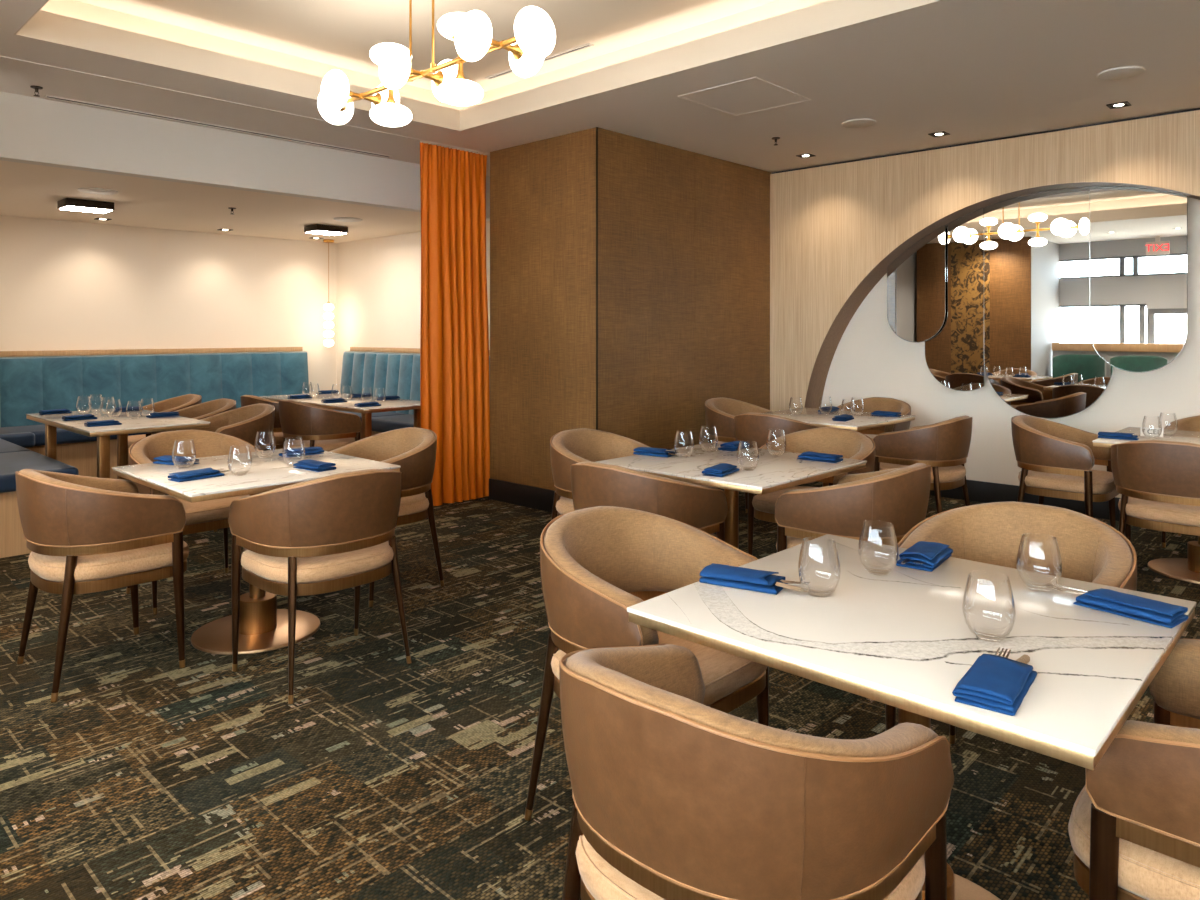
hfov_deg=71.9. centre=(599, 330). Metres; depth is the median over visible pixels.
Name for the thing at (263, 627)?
dining table
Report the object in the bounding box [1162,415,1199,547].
barrel chair
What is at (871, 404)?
barrel chair
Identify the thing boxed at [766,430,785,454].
wine glass
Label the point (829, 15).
cove
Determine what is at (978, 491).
baseboard
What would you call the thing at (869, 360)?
wall
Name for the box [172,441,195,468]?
wine glass
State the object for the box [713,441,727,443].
seat cushion
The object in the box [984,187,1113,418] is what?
wall mirror
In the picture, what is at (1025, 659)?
knife
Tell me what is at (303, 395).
napkin
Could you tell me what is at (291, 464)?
wine glass
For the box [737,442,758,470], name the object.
wine glass
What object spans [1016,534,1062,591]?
wine glass
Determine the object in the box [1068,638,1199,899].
barrel chair
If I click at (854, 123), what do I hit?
ceiling speaker
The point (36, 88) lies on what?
sprinkler
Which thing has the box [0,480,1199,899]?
floor
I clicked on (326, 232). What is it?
diffuser
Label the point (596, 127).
trim
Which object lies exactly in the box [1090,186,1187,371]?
wall mirror
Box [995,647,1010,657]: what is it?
fork
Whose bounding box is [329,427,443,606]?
barrel chair
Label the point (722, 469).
napkin
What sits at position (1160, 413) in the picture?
wine glass
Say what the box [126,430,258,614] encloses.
barrel chair
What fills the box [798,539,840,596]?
wine glass
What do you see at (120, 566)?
seat cushion
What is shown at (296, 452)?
napkin
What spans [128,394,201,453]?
barrel chair
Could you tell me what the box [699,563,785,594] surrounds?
napkin
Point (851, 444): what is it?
barrel chair
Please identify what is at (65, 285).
wall
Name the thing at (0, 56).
trim
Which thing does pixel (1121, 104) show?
recessed light
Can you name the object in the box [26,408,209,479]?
table
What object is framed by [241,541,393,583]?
seat cushion
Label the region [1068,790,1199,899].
seat cushion
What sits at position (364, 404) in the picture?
napkin
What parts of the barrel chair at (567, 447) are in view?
leg, rail, backrest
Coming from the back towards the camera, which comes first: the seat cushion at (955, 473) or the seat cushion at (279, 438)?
the seat cushion at (279, 438)
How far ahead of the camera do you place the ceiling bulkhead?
5.82 m
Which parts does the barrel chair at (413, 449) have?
leg, backrest, seat rail, rail, leg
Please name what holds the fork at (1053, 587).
in the napkin at (1143, 609)
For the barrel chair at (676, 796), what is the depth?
1.20 m
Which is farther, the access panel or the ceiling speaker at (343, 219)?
the ceiling speaker at (343, 219)
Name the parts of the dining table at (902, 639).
plate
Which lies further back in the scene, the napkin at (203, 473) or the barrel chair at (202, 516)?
the barrel chair at (202, 516)
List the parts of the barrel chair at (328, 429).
leg, backrest, rail, leg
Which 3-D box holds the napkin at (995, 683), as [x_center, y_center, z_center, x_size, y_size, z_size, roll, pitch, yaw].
[0.675,0.593,1.412,0.097,0.033,0.190,0,0,37]
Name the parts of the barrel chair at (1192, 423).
leg, backrest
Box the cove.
[14,0,941,130]
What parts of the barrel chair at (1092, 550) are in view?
leg, leg, backrest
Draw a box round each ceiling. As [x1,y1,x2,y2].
[0,0,1199,175]
[0,160,489,242]
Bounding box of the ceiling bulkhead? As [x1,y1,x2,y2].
[0,91,489,220]
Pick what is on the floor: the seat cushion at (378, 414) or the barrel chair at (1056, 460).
the barrel chair at (1056, 460)
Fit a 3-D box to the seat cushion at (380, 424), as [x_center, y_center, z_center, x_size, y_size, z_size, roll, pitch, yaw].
[-1.636,0.919,7.891,1.402,0.128,0.520,0,0,43]
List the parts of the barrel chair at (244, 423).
backrest, rail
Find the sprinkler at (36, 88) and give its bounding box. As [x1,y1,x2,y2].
[30,85,42,96]
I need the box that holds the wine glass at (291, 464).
[283,438,304,465]
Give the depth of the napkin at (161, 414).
5.87 m
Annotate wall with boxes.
[0,215,336,392]
[337,222,489,392]
[770,110,1199,410]
[821,197,1199,497]
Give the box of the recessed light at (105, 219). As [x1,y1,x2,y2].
[94,218,111,220]
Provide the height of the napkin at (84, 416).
0.034 m
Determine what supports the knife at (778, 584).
in the napkin at (763, 581)
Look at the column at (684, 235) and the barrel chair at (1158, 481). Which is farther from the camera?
the column at (684, 235)
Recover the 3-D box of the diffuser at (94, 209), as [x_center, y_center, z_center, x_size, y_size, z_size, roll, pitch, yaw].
[-4.179,-0.986,6.733,0.236,0.006,0.316,0,0,43]
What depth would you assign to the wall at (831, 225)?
6.78 m
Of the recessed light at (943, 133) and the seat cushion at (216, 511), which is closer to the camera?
the seat cushion at (216, 511)
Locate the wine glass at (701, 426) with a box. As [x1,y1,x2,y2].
[699,426,717,450]
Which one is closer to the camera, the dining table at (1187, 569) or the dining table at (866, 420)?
the dining table at (1187, 569)
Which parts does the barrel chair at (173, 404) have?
backrest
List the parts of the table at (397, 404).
leg, leg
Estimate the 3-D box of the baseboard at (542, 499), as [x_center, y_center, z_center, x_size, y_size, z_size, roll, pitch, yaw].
[0.329,1.272,7.107,1.206,0.165,2.299,0,0,43]
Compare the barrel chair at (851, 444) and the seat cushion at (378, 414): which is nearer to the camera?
the barrel chair at (851, 444)
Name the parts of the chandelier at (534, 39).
disc arm, disc arm, disc arm, disc arm, hanging rod, disc arm, hanging rod, disc arm, disc arm, disc arm, disc arm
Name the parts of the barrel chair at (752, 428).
backrest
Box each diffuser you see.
[60,206,111,212]
[306,230,345,235]
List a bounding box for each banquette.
[0,347,308,478]
[0,432,78,557]
[335,347,489,439]
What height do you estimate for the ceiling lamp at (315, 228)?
0.068 m
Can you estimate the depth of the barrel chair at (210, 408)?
6.57 m
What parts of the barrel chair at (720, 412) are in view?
rail, backrest, leg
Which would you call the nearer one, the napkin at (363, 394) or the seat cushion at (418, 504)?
the seat cushion at (418, 504)
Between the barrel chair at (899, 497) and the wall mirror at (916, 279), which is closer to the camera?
the barrel chair at (899, 497)
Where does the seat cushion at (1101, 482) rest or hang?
on the barrel chair at (1056, 460)
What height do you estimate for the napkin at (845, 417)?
0.034 m
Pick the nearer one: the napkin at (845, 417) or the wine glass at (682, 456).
the wine glass at (682, 456)
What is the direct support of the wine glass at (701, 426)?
on the dining table at (772, 473)
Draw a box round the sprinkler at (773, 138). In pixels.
[772,137,779,145]
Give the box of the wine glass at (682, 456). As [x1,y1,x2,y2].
[674,431,693,457]
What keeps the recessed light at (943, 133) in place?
in the ceiling at (968, 70)
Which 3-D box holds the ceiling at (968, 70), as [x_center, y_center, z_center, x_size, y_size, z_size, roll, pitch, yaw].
[0.861,-1.631,2.710,9.666,0.368,8.965,0,0,43]
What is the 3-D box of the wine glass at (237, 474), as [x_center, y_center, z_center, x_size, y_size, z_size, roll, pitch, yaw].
[-1.525,0.548,3.507,0.097,0.124,0.097,0,0,30]
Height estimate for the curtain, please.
2.788 m
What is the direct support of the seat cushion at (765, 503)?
on the barrel chair at (851, 444)
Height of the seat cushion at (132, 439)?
0.080 m
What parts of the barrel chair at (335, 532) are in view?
leg, leg, rail, backrest, seat rail, leg, leg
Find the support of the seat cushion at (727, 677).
on the barrel chair at (597, 563)
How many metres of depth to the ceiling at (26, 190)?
7.10 m
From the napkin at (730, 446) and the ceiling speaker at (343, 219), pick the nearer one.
the napkin at (730, 446)
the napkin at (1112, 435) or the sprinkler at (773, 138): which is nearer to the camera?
the napkin at (1112, 435)
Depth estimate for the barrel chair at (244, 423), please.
5.89 m
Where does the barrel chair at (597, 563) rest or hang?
on the floor
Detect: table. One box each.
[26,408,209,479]
[112,447,400,654]
[260,393,420,438]
[597,443,866,548]
[627,534,1196,899]
[764,408,915,486]
[1093,427,1199,583]
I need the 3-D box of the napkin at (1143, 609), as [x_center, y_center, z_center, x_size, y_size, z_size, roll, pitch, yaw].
[1.148,0.593,1.797,0.096,0.032,0.190,0,0,-37]
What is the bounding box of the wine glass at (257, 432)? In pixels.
[254,432,275,457]
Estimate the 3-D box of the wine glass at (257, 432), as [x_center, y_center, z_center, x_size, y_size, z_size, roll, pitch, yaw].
[-1.617,0.548,3.999,0.097,0.124,0.097,0,0,-16]
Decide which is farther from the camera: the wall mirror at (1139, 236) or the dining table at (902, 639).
the wall mirror at (1139, 236)
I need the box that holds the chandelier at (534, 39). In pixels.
[317,0,555,126]
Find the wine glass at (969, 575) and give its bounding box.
[962,572,1015,641]
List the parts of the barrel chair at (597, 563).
leg, rail, backrest, seat rail, leg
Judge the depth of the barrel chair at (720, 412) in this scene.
6.40 m
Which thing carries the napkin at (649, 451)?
on the dining table at (772, 473)
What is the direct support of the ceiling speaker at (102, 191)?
attached to the ceiling at (26, 190)
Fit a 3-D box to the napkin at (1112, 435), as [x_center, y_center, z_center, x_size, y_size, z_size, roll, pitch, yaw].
[2.943,0.593,4.702,0.190,0.033,0.097,0,0,38]
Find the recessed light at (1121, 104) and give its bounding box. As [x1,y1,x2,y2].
[1106,101,1130,108]
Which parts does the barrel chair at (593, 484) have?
backrest, rail, leg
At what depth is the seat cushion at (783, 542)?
3.42 m
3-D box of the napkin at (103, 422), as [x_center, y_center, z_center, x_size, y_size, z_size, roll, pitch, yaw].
[-3.212,0.593,5.353,0.096,0.032,0.190,0,0,43]
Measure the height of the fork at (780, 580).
0.010 m
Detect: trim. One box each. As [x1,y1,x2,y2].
[0,56,489,153]
[596,127,597,429]
[772,108,1199,173]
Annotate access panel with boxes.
[678,77,810,115]
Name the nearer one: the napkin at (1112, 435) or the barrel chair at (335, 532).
the barrel chair at (335, 532)
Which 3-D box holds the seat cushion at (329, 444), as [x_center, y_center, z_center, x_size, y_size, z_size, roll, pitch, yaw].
[-2.246,0.903,6.655,0.532,0.080,0.518,0,0,43]
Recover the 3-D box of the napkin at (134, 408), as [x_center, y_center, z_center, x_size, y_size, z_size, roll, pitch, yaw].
[-3.602,0.593,6.311,0.096,0.032,0.190,0,0,43]
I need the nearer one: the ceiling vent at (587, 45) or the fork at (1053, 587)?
the fork at (1053, 587)
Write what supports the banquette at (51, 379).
on the floor
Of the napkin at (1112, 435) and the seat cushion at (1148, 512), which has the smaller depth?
the seat cushion at (1148, 512)
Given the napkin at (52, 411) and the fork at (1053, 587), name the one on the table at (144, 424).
the napkin at (52, 411)
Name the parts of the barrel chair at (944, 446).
leg, rail, backrest, leg, seat rail, leg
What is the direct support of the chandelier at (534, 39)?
hanging from the ceiling at (968, 70)
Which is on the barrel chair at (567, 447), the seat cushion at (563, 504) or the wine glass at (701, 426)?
the seat cushion at (563, 504)
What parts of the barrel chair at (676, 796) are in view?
leg, seat rail, backrest, rail, leg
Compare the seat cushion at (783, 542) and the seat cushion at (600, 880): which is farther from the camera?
the seat cushion at (783, 542)
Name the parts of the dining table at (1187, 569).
plate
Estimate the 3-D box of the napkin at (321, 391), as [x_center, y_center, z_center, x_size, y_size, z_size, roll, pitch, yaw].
[-2.656,0.593,8.072,0.096,0.032,0.190,0,0,43]
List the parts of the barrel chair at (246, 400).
backrest, seat rail, rail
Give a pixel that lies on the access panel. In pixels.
(754, 94)
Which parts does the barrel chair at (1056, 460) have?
leg, leg, backrest, rail, seat rail, leg, leg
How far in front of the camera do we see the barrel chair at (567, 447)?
4.45 m
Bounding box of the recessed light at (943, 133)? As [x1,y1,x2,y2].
[928,131,949,136]
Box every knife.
[774,582,807,591]
[1016,654,1029,663]
[1049,583,1086,591]
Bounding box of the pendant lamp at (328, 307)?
[323,239,333,346]
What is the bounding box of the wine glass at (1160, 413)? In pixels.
[1158,413,1177,433]
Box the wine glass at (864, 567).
[858,522,898,574]
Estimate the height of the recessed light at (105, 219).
0.006 m
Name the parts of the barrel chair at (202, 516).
leg, backrest, seat rail, leg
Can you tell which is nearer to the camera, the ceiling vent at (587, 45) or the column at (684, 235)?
the ceiling vent at (587, 45)
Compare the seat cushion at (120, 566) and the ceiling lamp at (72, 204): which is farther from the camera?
the ceiling lamp at (72, 204)
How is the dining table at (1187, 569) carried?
on the floor
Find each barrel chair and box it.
[15,469,188,701]
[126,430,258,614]
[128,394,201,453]
[152,398,235,433]
[189,403,274,531]
[228,469,410,704]
[241,395,283,449]
[279,399,361,450]
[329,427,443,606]
[524,506,768,820]
[550,428,648,519]
[559,644,953,899]
[571,461,727,541]
[705,397,772,512]
[734,413,832,520]
[748,427,874,554]
[774,463,930,551]
[837,397,910,439]
[873,415,971,513]
[885,501,1136,743]
[1011,415,1119,528]
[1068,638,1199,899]
[1111,440,1199,541]
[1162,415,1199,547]
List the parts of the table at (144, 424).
leg, leg, leg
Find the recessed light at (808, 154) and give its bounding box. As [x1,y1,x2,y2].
[796,153,814,157]
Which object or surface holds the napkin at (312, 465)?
on the dining table at (263, 627)
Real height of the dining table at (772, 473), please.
0.745 m
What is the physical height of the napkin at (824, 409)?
0.033 m
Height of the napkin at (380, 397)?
0.033 m
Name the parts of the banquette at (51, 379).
backrest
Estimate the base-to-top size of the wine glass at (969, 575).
0.124 m
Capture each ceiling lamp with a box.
[57,198,113,212]
[304,224,347,235]
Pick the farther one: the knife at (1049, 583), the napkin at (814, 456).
the napkin at (814, 456)
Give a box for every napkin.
[39,408,71,414]
[62,414,96,420]
[84,419,121,426]
[112,406,142,411]
[146,412,178,417]
[153,455,198,465]
[168,467,223,481]
[279,447,323,457]
[288,394,311,398]
[293,459,335,471]
[316,390,338,393]
[321,398,346,402]
[348,393,371,397]
[354,401,380,406]
[376,396,399,399]
[633,447,674,456]
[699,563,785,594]
[702,463,739,476]
[718,441,749,450]
[797,451,842,462]
[818,406,839,411]
[832,414,853,421]
[871,411,900,416]
[896,541,952,571]
[952,653,1036,715]
[1073,588,1187,628]
[1098,432,1138,439]
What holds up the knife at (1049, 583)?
in the napkin at (1143, 609)
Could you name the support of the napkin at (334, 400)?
on the table at (397, 404)
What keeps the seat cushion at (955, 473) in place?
on the barrel chair at (944, 446)
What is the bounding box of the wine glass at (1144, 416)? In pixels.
[1142,416,1161,437]
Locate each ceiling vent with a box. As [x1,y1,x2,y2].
[43,95,391,157]
[485,43,593,79]
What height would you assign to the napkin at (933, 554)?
0.034 m
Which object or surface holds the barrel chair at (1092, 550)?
on the floor
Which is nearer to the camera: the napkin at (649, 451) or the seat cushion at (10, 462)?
the napkin at (649, 451)
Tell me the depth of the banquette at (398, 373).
8.80 m
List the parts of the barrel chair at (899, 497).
leg, rail, backrest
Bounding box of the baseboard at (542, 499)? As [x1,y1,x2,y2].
[489,478,723,511]
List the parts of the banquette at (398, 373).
backrest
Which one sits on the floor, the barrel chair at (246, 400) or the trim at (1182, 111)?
the barrel chair at (246, 400)
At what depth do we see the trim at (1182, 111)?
6.19 m
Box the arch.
[804,182,1199,408]
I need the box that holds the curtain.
[420,141,489,505]
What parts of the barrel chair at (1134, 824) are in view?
leg, seat rail, rail, backrest, leg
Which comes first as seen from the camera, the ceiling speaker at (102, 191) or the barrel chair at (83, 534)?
the barrel chair at (83, 534)
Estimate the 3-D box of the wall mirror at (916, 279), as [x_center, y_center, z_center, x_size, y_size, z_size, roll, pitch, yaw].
[2.633,-0.380,6.857,0.488,0.948,0.100,0,0,43]
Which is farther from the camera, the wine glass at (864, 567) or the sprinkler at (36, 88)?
the sprinkler at (36, 88)
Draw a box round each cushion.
[0,424,146,445]
[0,438,30,452]
[0,451,78,492]
[28,542,188,581]
[128,434,145,447]
[170,495,248,524]
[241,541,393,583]
[272,432,283,444]
[283,437,354,450]
[335,410,403,418]
[372,414,413,432]
[398,493,428,515]
[551,631,767,705]
[556,496,574,513]
[576,834,925,899]
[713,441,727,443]
[752,486,818,513]
[776,536,809,548]
[880,462,965,482]
[1018,469,1115,493]
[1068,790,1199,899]
[1118,497,1199,525]
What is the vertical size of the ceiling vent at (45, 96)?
0.008 m
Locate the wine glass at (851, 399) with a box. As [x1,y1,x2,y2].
[850,399,863,414]
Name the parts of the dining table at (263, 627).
plate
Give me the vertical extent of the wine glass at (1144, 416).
0.124 m
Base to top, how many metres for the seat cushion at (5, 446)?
0.108 m
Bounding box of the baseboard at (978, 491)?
[929,480,1119,520]
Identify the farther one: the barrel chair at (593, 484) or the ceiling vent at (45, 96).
the ceiling vent at (45, 96)
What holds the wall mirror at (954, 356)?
attached to the wall at (869, 360)
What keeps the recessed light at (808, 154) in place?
in the ceiling at (968, 70)
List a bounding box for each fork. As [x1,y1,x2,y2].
[778,579,809,584]
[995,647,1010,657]
[1043,583,1083,594]
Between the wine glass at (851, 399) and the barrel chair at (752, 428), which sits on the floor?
the barrel chair at (752, 428)
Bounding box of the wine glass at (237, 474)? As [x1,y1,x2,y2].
[227,446,251,475]
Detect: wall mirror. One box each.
[887,225,945,341]
[925,208,983,390]
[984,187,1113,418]
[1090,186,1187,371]
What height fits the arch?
2.404 m
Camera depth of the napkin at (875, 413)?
5.92 m
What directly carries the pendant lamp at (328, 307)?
hanging from the ceiling at (26, 190)
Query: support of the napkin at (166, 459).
on the dining table at (263, 627)
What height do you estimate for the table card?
0.050 m
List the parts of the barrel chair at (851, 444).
leg, seat rail, backrest, rail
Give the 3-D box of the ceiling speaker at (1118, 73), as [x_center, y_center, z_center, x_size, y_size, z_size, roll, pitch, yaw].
[2.913,-1.441,4.634,0.230,0.012,0.230,0,0,43]
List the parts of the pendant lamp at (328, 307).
opal globe, opal globe, opal globe, opal globe, opal globe, cord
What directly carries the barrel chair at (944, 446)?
on the floor
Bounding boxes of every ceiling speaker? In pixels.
[78,187,117,194]
[334,217,361,221]
[842,119,875,127]
[1097,66,1144,79]
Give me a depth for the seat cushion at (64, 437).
7.25 m
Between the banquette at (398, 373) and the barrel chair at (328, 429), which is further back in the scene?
the banquette at (398, 373)
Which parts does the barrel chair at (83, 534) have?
leg, leg, backrest, rail, seat rail, leg, leg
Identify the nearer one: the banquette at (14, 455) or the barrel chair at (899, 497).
the barrel chair at (899, 497)
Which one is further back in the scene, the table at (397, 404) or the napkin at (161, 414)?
the table at (397, 404)
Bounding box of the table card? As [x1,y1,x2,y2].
[1140,427,1162,436]
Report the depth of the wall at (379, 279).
9.29 m
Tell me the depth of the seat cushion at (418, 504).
4.28 m
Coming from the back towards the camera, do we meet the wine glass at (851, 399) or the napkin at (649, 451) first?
the wine glass at (851, 399)
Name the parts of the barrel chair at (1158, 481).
leg, leg, rail, backrest, seat rail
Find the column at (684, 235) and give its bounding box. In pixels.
[490,127,771,490]

